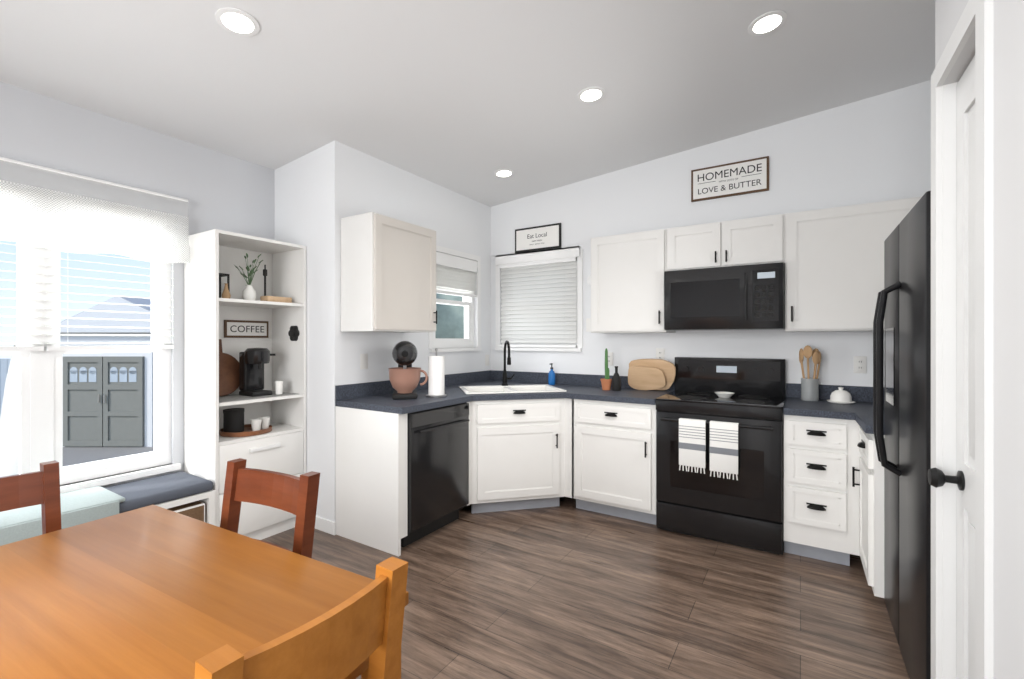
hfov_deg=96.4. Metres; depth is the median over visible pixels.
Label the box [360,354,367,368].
light switch
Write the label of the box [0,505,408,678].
dining table
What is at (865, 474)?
base cabinet
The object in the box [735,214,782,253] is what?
upper cabinet
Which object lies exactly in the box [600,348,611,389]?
cactus pot
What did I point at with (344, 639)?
chair
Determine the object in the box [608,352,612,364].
electrical outlet
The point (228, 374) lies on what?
cutting board
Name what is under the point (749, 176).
sign
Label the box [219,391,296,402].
shelf
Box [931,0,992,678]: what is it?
door frame
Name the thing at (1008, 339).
wall
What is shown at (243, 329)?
coffee sign
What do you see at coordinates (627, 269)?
upper cabinet
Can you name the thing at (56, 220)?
shade
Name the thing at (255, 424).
cup
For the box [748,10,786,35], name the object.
recessed light
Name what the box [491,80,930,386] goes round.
wall
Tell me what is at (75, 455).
ground
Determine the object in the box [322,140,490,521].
wall
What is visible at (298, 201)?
wall
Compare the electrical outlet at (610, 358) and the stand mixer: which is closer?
the stand mixer
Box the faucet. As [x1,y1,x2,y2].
[501,340,515,385]
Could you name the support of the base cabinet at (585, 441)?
on the floor
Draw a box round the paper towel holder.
[426,348,446,397]
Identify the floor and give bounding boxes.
[262,497,908,678]
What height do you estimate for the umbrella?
2.250 m
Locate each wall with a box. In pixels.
[0,81,274,487]
[275,147,321,517]
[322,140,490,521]
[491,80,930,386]
[935,0,1023,678]
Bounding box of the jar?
[223,408,244,432]
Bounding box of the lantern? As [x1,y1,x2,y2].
[219,273,229,297]
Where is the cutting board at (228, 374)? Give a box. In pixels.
[219,339,238,395]
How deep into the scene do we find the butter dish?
2.97 m
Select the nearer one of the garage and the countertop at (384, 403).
the countertop at (384, 403)
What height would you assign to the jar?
0.150 m
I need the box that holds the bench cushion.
[104,471,212,513]
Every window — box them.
[0,242,180,493]
[428,245,481,351]
[495,246,582,351]
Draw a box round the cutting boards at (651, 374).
[628,359,675,389]
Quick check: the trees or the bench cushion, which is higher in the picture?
the trees
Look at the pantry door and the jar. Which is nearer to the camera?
the pantry door
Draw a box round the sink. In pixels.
[458,384,566,418]
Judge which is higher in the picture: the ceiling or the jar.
the ceiling
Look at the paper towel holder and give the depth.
3.27 m
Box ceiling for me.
[0,0,934,206]
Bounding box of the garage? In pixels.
[60,297,153,446]
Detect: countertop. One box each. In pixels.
[335,390,470,413]
[575,386,674,405]
[783,398,872,433]
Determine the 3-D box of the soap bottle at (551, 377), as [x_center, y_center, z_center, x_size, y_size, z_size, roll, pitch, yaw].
[0.364,0.317,4.200,0.064,0.195,0.067,0,0,32]
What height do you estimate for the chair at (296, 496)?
0.910 m
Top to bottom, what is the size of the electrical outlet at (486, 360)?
0.114 m
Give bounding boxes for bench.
[156,489,214,524]
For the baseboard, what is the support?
attached to the wall at (298, 201)
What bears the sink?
in the countertop at (384, 403)
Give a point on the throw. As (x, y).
(82, 506)
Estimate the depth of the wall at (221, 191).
2.84 m
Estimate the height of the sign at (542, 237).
0.230 m
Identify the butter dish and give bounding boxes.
[827,387,854,403]
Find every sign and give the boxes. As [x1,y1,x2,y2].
[224,320,267,337]
[515,223,560,252]
[691,156,768,201]
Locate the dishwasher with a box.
[401,402,469,546]
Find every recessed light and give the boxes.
[215,7,259,36]
[494,169,513,177]
[577,86,604,102]
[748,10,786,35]
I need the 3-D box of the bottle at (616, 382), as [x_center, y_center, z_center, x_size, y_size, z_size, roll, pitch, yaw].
[0.848,0.316,3.720,0.068,0.197,0.068,0,0,32]
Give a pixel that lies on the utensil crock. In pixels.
(809, 389)
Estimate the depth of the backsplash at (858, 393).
3.93 m
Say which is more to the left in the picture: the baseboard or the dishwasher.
the baseboard
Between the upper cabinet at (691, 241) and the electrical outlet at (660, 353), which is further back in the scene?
the electrical outlet at (660, 353)
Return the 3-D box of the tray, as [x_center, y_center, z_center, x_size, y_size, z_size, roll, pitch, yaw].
[-1.796,0.614,3.096,0.310,0.030,0.310,0,0,32]
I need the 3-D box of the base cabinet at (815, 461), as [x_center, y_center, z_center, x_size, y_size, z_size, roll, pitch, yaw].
[1.981,0.893,2.944,0.386,0.874,0.617,0,0,32]
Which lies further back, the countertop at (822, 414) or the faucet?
the faucet
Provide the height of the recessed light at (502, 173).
0.018 m
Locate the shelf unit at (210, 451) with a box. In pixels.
[184,229,305,539]
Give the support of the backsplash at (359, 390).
attached to the wall at (355, 182)
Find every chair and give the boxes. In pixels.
[0,461,60,533]
[195,557,407,678]
[220,458,319,557]
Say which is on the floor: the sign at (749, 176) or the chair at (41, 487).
the chair at (41, 487)
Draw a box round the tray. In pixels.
[219,424,271,436]
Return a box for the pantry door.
[928,56,974,678]
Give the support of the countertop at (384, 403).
on the base cabinet at (522, 431)
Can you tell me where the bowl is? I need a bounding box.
[714,391,734,397]
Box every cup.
[251,419,261,430]
[259,417,269,428]
[275,381,282,393]
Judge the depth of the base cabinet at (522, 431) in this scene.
3.51 m
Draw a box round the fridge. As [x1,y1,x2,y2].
[873,191,930,678]
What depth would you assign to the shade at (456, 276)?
4.23 m
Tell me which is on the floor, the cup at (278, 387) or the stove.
the stove
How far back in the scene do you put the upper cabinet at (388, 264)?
3.13 m
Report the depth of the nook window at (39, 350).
2.51 m
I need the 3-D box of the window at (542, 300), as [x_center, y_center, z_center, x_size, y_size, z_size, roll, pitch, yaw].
[0.262,-0.367,4.441,0.950,0.955,0.165,0,0,32]
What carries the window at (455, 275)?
in the wall at (355, 182)
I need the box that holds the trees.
[435,293,463,337]
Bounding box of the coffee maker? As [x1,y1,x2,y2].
[239,348,275,396]
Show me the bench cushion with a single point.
(141, 493)
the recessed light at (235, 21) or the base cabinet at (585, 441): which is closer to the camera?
the recessed light at (235, 21)
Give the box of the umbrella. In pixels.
[0,345,18,476]
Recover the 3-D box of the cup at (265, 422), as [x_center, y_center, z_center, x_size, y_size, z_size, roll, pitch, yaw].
[-1.718,0.579,3.183,0.068,0.075,0.067,0,0,32]
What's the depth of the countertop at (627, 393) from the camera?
3.46 m
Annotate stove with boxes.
[655,357,785,554]
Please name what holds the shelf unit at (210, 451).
on the floor
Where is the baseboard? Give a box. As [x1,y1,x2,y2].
[315,516,335,534]
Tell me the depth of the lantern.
3.05 m
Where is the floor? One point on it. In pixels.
(566, 588)
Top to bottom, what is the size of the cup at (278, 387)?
0.090 m
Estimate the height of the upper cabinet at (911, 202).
0.780 m
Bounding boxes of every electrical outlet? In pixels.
[485,355,488,365]
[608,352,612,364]
[656,348,664,359]
[854,356,866,372]
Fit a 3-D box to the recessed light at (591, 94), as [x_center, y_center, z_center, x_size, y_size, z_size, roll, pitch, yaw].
[0.482,-1.490,2.792,0.170,0.018,0.170,0,0,32]
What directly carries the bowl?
on the stove
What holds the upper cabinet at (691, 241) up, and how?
attached to the wall at (877, 148)
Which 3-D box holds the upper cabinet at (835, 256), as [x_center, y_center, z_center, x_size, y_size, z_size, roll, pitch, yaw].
[2.179,-0.445,2.955,0.713,0.780,0.387,0,0,32]
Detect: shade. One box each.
[0,157,189,262]
[429,250,477,297]
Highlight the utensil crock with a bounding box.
[799,345,820,400]
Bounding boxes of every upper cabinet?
[341,212,436,332]
[591,229,666,332]
[667,220,734,257]
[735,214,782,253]
[783,198,906,331]
[907,190,930,213]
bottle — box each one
[548,363,554,384]
[612,366,620,390]
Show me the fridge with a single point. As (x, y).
(902, 376)
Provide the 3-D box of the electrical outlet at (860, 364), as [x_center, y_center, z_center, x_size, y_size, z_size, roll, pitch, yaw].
[2.342,0.170,3.081,0.070,0.114,0.008,0,0,32]
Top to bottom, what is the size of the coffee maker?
0.330 m
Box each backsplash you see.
[335,370,490,401]
[491,370,872,401]
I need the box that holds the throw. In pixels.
[0,486,124,545]
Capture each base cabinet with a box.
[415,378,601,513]
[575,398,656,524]
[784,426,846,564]
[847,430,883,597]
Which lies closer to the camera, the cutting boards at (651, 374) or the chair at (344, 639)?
the chair at (344, 639)
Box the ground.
[63,447,153,466]
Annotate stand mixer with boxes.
[388,341,427,399]
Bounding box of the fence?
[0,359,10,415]
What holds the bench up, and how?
on the floor

